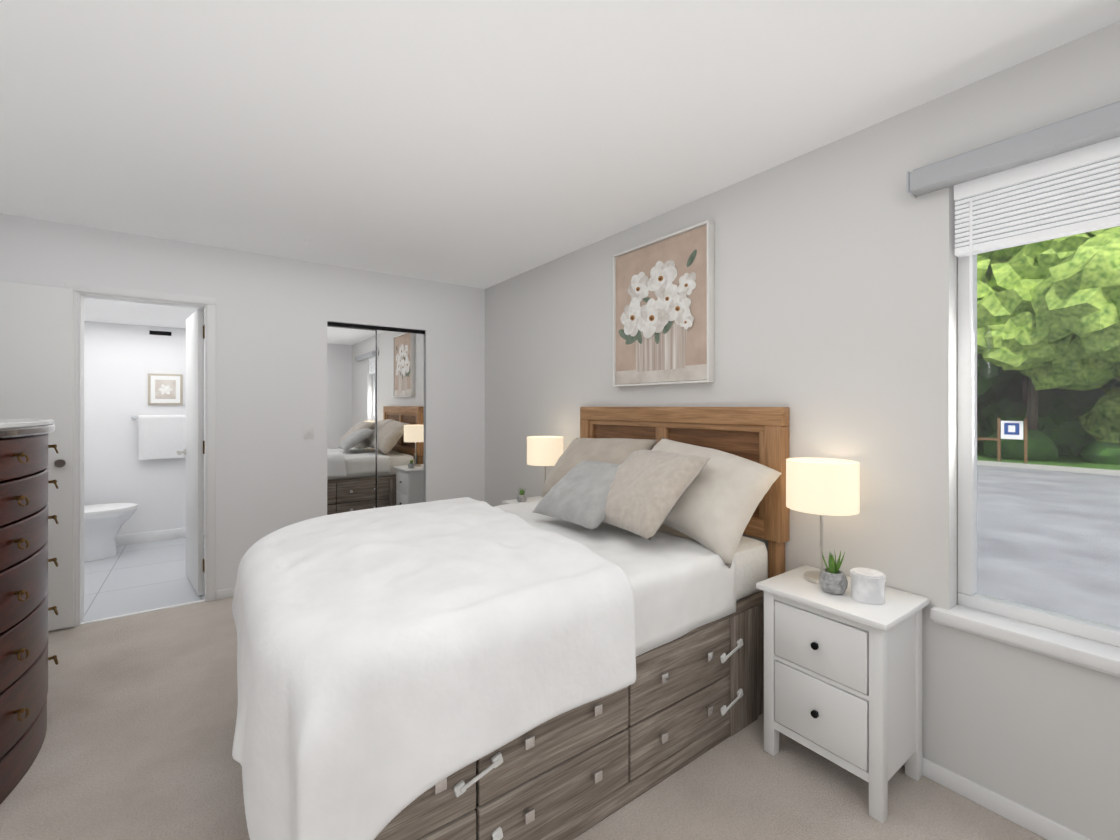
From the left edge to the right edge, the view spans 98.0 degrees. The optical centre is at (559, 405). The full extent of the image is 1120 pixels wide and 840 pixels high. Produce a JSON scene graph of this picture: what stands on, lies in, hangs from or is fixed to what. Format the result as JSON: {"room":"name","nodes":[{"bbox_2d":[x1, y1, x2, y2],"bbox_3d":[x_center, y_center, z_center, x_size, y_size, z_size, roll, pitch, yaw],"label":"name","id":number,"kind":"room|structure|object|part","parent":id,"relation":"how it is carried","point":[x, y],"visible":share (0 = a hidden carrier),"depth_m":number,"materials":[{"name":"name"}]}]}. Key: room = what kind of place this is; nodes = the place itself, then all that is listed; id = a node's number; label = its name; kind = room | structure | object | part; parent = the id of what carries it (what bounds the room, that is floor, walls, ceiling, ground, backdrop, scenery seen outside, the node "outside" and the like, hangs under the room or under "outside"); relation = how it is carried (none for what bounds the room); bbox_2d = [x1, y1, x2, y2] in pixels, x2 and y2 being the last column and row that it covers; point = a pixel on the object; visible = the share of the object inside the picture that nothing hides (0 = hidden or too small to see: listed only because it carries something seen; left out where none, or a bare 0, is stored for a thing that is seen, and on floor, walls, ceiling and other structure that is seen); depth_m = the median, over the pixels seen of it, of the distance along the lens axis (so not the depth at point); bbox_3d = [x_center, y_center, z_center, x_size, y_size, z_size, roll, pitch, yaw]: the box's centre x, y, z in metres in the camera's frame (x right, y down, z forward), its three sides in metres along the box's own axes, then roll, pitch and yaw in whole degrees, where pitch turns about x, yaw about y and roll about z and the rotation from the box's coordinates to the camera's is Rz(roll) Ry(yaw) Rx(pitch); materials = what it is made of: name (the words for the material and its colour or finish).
{"room":"bedroom","nodes":[
{"label":"bedroom","id":0,"kind":"room"},
{"bbox_2d":[84,321,204,534],"bbox_3d":[-4.137,0.227,4.802,1.720,2.230,0.100,0,0,-36],"label":"wall","id":1,"kind":"structure","parent":0,"point":[121,361],"depth_m":4.72,"materials":[{"name":"white paint"}]},
{"bbox_2d":[131,415,185,459],"bbox_3d":[-3.934,0.306,4.833,0.495,0.431,0.088,0,0,-36],"label":"towel","id":2,"kind":"object","parent":1,"relation":"attached to","point":[161,436],"visible":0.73,"depth_m":4.79,"materials":[{"name":"white fabric"}]},
{"bbox_2d":[115,525,204,545],"bbox_3d":[-4.100,1.291,4.759,1.470,0.098,0.012,0,0,-36],"label":"baseboard","id":3,"kind":"structure","parent":1,"relation":"attached to","point":[134,538],"depth_m":4.79,"materials":[{"name":"white"}]},
{"bbox_2d":[149,330,170,335],"bbox_3d":[-3.979,-0.723,4.849,0.170,0.040,0.010,0,0,-36],"label":"air vent","id":4,"kind":"object","parent":1,"relation":"in","point":[159,333],"visible":1,"depth_m":4.84,"materials":[{"name":"black metal"}]},
{"bbox_2d":[148,373,182,404],"bbox_3d":[-3.942,-0.163,4.865,0.270,0.310,0.026,0,0,-36],"label":"picture","id":5,"kind":"object","parent":1,"relation":"attached to","point":[165,389],"visible":1,"depth_m":4.86,"materials":[{"name":"beige"}]},
{"bbox_2d":[84,298,204,328],"bbox_3d":[-3.546,-0.839,3.984,1.720,0.100,2.120,0,0,-36],"label":"ceiling","id":6,"kind":"structure","parent":0,"point":[113,311],"depth_m":4.16,"materials":[{"name":"white paint"}]},
{"bbox_2d":[0,213,484,630],"bbox_3d":[-2.034,0.121,3.694,3.690,2.440,0.120,0,0,-36],"label":"wall","id":7,"kind":"structure","parent":0,"point":[275,315],"depth_m":3.58,"materials":[{"name":"white paint"}]},
{"bbox_2d":[0,282,73,630],"bbox_3d":[-3.140,0.312,2.779,0.518,2.033,0.061,0,0,-36],"label":"closet door","id":8,"kind":"structure","parent":7,"relation":"in","point":[36,351],"depth_m":2.88,"materials":[{"name":"white wood"}]},
{"bbox_2d":[66,282,215,628],"bbox_3d":[-2.713,0.298,3.196,0.738,2.085,0.136,0,0,-36],"label":"door frame","id":9,"kind":"structure","parent":7,"relation":"attached to","point":[140,296],"depth_m":3.14,"materials":[{"name":"white wood"}]},
{"bbox_2d":[177,309,204,595],"bbox_3d":[-2.739,0.325,3.602,0.178,2.008,0.644,0,0,-36],"label":"bathroom door","id":10,"kind":"structure","parent":7,"relation":"in","point":[194,451],"depth_m":3.48,"materials":[{"name":"white wood"}]},
{"bbox_2d":[216,587,234,599],"bbox_3d":[-2.091,1.310,3.572,0.705,0.062,0.012,0,0,-36],"label":"baseboard","id":11,"kind":"structure","parent":7,"relation":"attached to","point":[224,593],"depth_m":3.39,"materials":[{"name":"white wood"}]},
{"bbox_2d":[304,424,313,438],"bbox_3d":[-1.911,0.194,3.703,0.070,0.115,0.010,0,0,-36],"label":"switch plate","id":12,"kind":"object","parent":7,"relation":"attached to","point":[308,431],"visible":1,"depth_m":3.70,"materials":[{"name":"white plastic"}]},
{"bbox_2d":[327,322,424,514],"bbox_3d":[-1.517,0.342,4.053,0.786,1.997,0.055,0,0,-36],"label":"mirror","id":13,"kind":"object","parent":7,"relation":"attached to","point":[375,416],"visible":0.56,"depth_m":4.04,"materials":[{"name":"silver glass"}]},
{"bbox_2d":[0,535,1046,839],"bbox_3d":[-1.140,1.397,2.397,3.760,0.126,7.510,0,0,-36],"label":"floor","id":14,"kind":"structure","parent":0,"point":[140,731],"depth_m":1.79,"materials":[{"name":"carpet"}]},
{"bbox_2d":[0,418,58,803],"bbox_3d":[-2.261,0.699,1.704,0.664,1.283,0.912,0,0,-36],"label":"dresser","id":15,"kind":"object","parent":14,"relation":"on","point":[24,559],"visible":1,"depth_m":1.74,"materials":[{"name":"brown wood"}]},
{"bbox_2d":[84,503,137,561],"bbox_3d":[-4.172,0.940,4.222,0.776,0.797,0.400,0,0,-36],"label":"toilet","id":16,"kind":"object","parent":14,"relation":"on","point":[103,523],"visible":0.35,"depth_m":4.23,"materials":[{"name":"white ceramic"}]},
{"bbox_2d":[232,407,788,839],"bbox_3d":[-0.218,0.688,2.143,2.056,1.364,1.610,0,0,-36],"label":"bed","id":17,"kind":"object","parent":14,"relation":"on","point":[576,650],"visible":1,"depth_m":1.49,"materials":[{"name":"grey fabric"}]},
{"bbox_2d":[232,497,635,839],"bbox_3d":[-0.573,0.929,1.886,1.199,0.882,1.615,0,0,-36],"label":"duvet","id":18,"kind":"object","parent":17,"relation":"on","point":[464,668],"depth_m":1.30,"materials":[{"name":"white fabric"}]},
{"bbox_2d":[533,461,618,530],"bbox_3d":[0.145,0.419,2.395,0.379,0.259,0.484,0,0,-36],"label":"cushion","id":19,"kind":"object","parent":17,"relation":"on","point":[585,496],"depth_m":2.29,"materials":[{"name":"grey fabric"}]},
{"bbox_2d":[541,438,657,496],"bbox_3d":[0.200,0.374,2.830,0.341,0.381,0.723,0,0,-36],"label":"pillow","id":20,"kind":"object","parent":17,"relation":"on","point":[614,451],"depth_m":2.82,"materials":[{"name":"beige fabric"}]},
{"bbox_2d":[603,449,709,540],"bbox_3d":[0.379,0.372,2.200,0.378,0.321,0.496,0,0,-36],"label":"cushion","id":21,"kind":"object","parent":17,"relation":"on","point":[651,489],"depth_m":2.08,"materials":[{"name":"beige fabric"}]},
{"bbox_2d":[652,437,781,568],"bbox_3d":[0.600,0.400,2.252,0.357,0.459,0.753,0,0,-36],"label":"pillow","id":22,"kind":"object","parent":17,"relation":"on","point":[722,492],"depth_m":2.05,"materials":[{"name":"fabric"}]},
{"bbox_2d":[502,496,542,504],"bbox_3d":[-0.141,1.016,3.462,0.376,0.650,0.455,0,0,-36],"label":"nightstand","id":23,"kind":"object","parent":14,"relation":"on","point":[529,499],"visible":0.02,"depth_m":3.55,"materials":[{"name":"white paint"}]},
{"bbox_2d":[517,489,525,501],"bbox_3d":[-0.275,0.634,3.487,0.068,0.111,0.071,0,0,-36],"label":"plant","id":24,"kind":"object","parent":23,"relation":"on","point":[521,496],"visible":0.96,"depth_m":3.47,"materials":[{"name":"green plant"}]},
{"bbox_2d":[527,436,562,485],"bbox_3d":[-0.105,0.454,3.423,0.256,0.471,0.256,0,0,-36],"label":"lamp","id":25,"kind":"object","parent":23,"relation":"on","point":[544,451],"visible":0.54,"depth_m":3.31,"materials":[{"name":"beige fabric"}]},
{"bbox_3d":[-0.105,0.313,3.423,0.256,0.189,0.256,0,0,-36],"label":"lamp shade","id":26,"kind":"part","parent":25,"relation":"part of","materials":[{"name":"beige fabric"}]},
{"bbox_2d":[756,565,929,822],"bbox_3d":[1.045,1.015,1.822,0.376,0.650,0.453,0,0,-36],"label":"nightstand","id":27,"kind":"object","parent":14,"relation":"on","point":[843,680],"visible":0.9,"depth_m":1.70,"materials":[{"name":"white paint"}]},
{"bbox_2d":[786,457,859,583],"bbox_3d":[1.037,0.454,1.929,0.256,0.471,0.256,0,0,-36],"label":"lamp","id":28,"kind":"object","parent":27,"relation":"on","point":[821,487],"visible":0.94,"depth_m":1.83,"materials":[{"name":"beige fabric"}]},
{"bbox_3d":[1.037,0.313,1.929,0.256,0.189,0.256,0,0,-36],"label":"lamp shade","id":29,"kind":"part","parent":28,"relation":"part of","materials":[{"name":"beige fabric"}]},
{"bbox_2d":[819,550,847,593],"bbox_3d":[1.014,0.610,1.807,0.095,0.158,0.095,0,0,-36],"label":"plant","id":30,"kind":"object","parent":27,"relation":"on","point":[832,579],"visible":1,"depth_m":1.78,"materials":[{"name":"green plant"}]},
{"bbox_2d":[850,567,885,604],"bbox_3d":[1.097,0.641,1.735,0.108,0.097,0.108,0,0,-36],"label":"canister","id":31,"kind":"object","parent":27,"relation":"on","point":[867,585],"visible":1,"depth_m":1.70,"materials":[{"name":"white ceramic"}]},
{"bbox_2d":[0,0,1119,288],"bbox_3d":[-0.494,-1.150,1.564,3.690,0.100,5.400,0,0,-36],"label":"ceiling","id":32,"kind":"structure","parent":0,"point":[482,144],"depth_m":1.78,"materials":[{"name":"white paint"}]},
{"bbox_2d":[485,21,1119,839],"bbox_3d":[0.891,0.121,2.558,0.220,2.440,5.390,0,0,-36],"label":"wall","id":33,"kind":"structure","parent":0,"point":[837,297],"depth_m":1.89,"materials":[{"name":"white paint"}]},
{"bbox_2d":[613,220,714,386],"bbox_3d":[0.563,-0.532,2.778,0.052,0.825,0.720,0,0,-36],"label":"framed picture","id":34,"kind":"object","parent":33,"relation":"attached to","point":[664,310],"visible":1,"depth_m":2.71,"materials":[{"name":"white"}]},
{"bbox_2d":[903,757,1090,839],"bbox_3d":[0.788,1.310,2.502,0.012,0.062,5.120,0,0,-36],"label":"baseboard","id":35,"kind":"structure","parent":33,"relation":"attached to","point":[1030,820],"depth_m":1.59,"materials":[{"name":"white wood"}]},
{"bbox_2d":[907,101,1119,197],"bbox_3d":[1.609,-0.804,1.310,0.078,0.079,1.137,0,0,-36],"label":"window valance","id":36,"kind":"object","parent":33,"relation":"attached to","point":[1093,126],"visible":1,"depth_m":1.51,"materials":[{"name":"grey"}]},
{"bbox_2d":[930,604,1119,676],"bbox_3d":[1.539,0.744,1.521,0.125,0.052,0.600,0,0,-36],"label":"window sill","id":37,"kind":"structure","parent":33,"relation":"attached to","point":[1089,653],"depth_m":1.53,"materials":[{"name":"white wood"}]},
{"bbox_2d":[958,228,1119,646],"bbox_3d":[1.608,-0.040,1.571,0.055,1.518,0.508,0,0,-36],"label":"window","id":38,"kind":"structure","parent":33,"relation":"in","point":[969,596],"depth_m":1.73,"materials":[{"name":"white"}]},
{"bbox_2d":[954,136,1119,376],"bbox_3d":[1.543,-0.447,1.524,0.060,0.695,0.490,0,0,-36],"label":"window blind","id":39,"kind":"object","parent":38,"relation":"attached to","point":[1073,192],"visible":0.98,"depth_m":1.54,"materials":[{"name":"white plastic"}]},
{"label":"outside","id":40,"kind":"structure","parent":0,"visible":0},
{"bbox_2d":[977,450,1119,627],"bbox_3d":[28.412,1.994,32.763,79.780,0.320,100.000,0,0,-36],"label":"ground","id":41,"kind":"structure","parent":40,"point":[1110,504],"depth_m":7.35,"materials":[{"name":"grey asphalt"}]},
{"bbox_2d":[977,353,1005,397],"bbox_3d":[15.480,-4.067,21.599,6.915,12.034,7.732,0,0,-36],"label":"tree","id":42,"kind":"object","parent":41,"relation":"on","point":[986,376],"depth_m":17.99,"materials":[{"name":"green plant"}]},
{"bbox_2d":[977,246,1015,366],"bbox_3d":[14.933,-4.978,18.926,8.242,13.860,7.825,0,0,-36],"label":"tree","id":43,"kind":"object","parent":41,"relation":"on","point":[983,268],"depth_m":15.97,"materials":[{"name":"green plant"}]},
{"bbox_2d":[977,366,1017,403],"bbox_3d":[20.183,-7.363,25.400,8.666,18.633,7.571,0,0,-36],"label":"tree","id":44,"kind":"object","parent":41,"relation":"on","point":[995,388],"depth_m":21.21,"materials":[{"name":"green plant"}]},
{"bbox_2d":[977,418,1027,462],"bbox_3d":[13.961,1.122,17.263,0.105,1.450,3.830,0,0,-36],"label":"sign","id":45,"kind":"object","parent":41,"relation":"on","point":[1008,433],"depth_m":15.99,"materials":[{"name":"brown"}]},
{"bbox_2d":[977,311,1071,430],"bbox_3d":[16.935,-5.287,17.174,7.655,14.476,7.316,0,0,-36],"label":"tree","id":46,"kind":"object","parent":41,"relation":"on","point":[1010,356],"depth_m":15.12,"materials":[{"name":"green plant"}]},
{"bbox_2d":[977,232,1119,443],"bbox_3d":[17.480,-4.040,15.540,6.653,11.976,7.446,0,0,-36],"label":"tree","id":47,"kind":"object","parent":41,"relation":"on","point":[1032,267],"depth_m":15.33,"materials":[{"name":"green plant"}]},
{"bbox_2d":[977,371,1119,427],"bbox_3d":[22.536,-6.426,23.041,6.296,16.758,6.080,0,0,-36],"label":"tree","id":48,"kind":"object","parent":41,"relation":"on","point":[1082,395],"depth_m":21.20,"materials":[{"name":"green plant"}]},
{"bbox_2d":[977,388,1119,464],"bbox_3d":[16.421,0.545,20.922,7.045,4.545,27.053,0,0,-36],"label":"bush","id":49,"kind":"object","parent":41,"relation":"on","point":[1097,443],"depth_m":17.38,"materials":[{"name":"green plant"}]},
{"bbox_2d":[1022,374,1119,408],"bbox_3d":[19.457,-5.127,20.125,7.709,14.155,7.292,0,0,-36],"label":"tree","id":50,"kind":"object","parent":41,"relation":"on","point":[1106,385],"depth_m":20.30,"materials":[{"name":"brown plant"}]},
{"bbox_2d":[1030,226,1119,353],"bbox_3d":[18.685,-5.484,12.874,7.742,14.865,8.414,0,0,-36],"label":"tree","id":51,"kind":"object","parent":41,"relation":"on","point":[1058,323],"depth_m":13.30,"materials":[{"name":"green plant"}]},
{"bbox_2d":[1100,386,1119,392],"bbox_3d":[24.777,-6.553,20.830,8.596,17.007,9.040,0,0,-36],"label":"tree","id":52,"kind":"object","parent":41,"relation":"on","point":[1104,389],"depth_m":22.20,"materials":[{"name":"green plant"}]}
]}

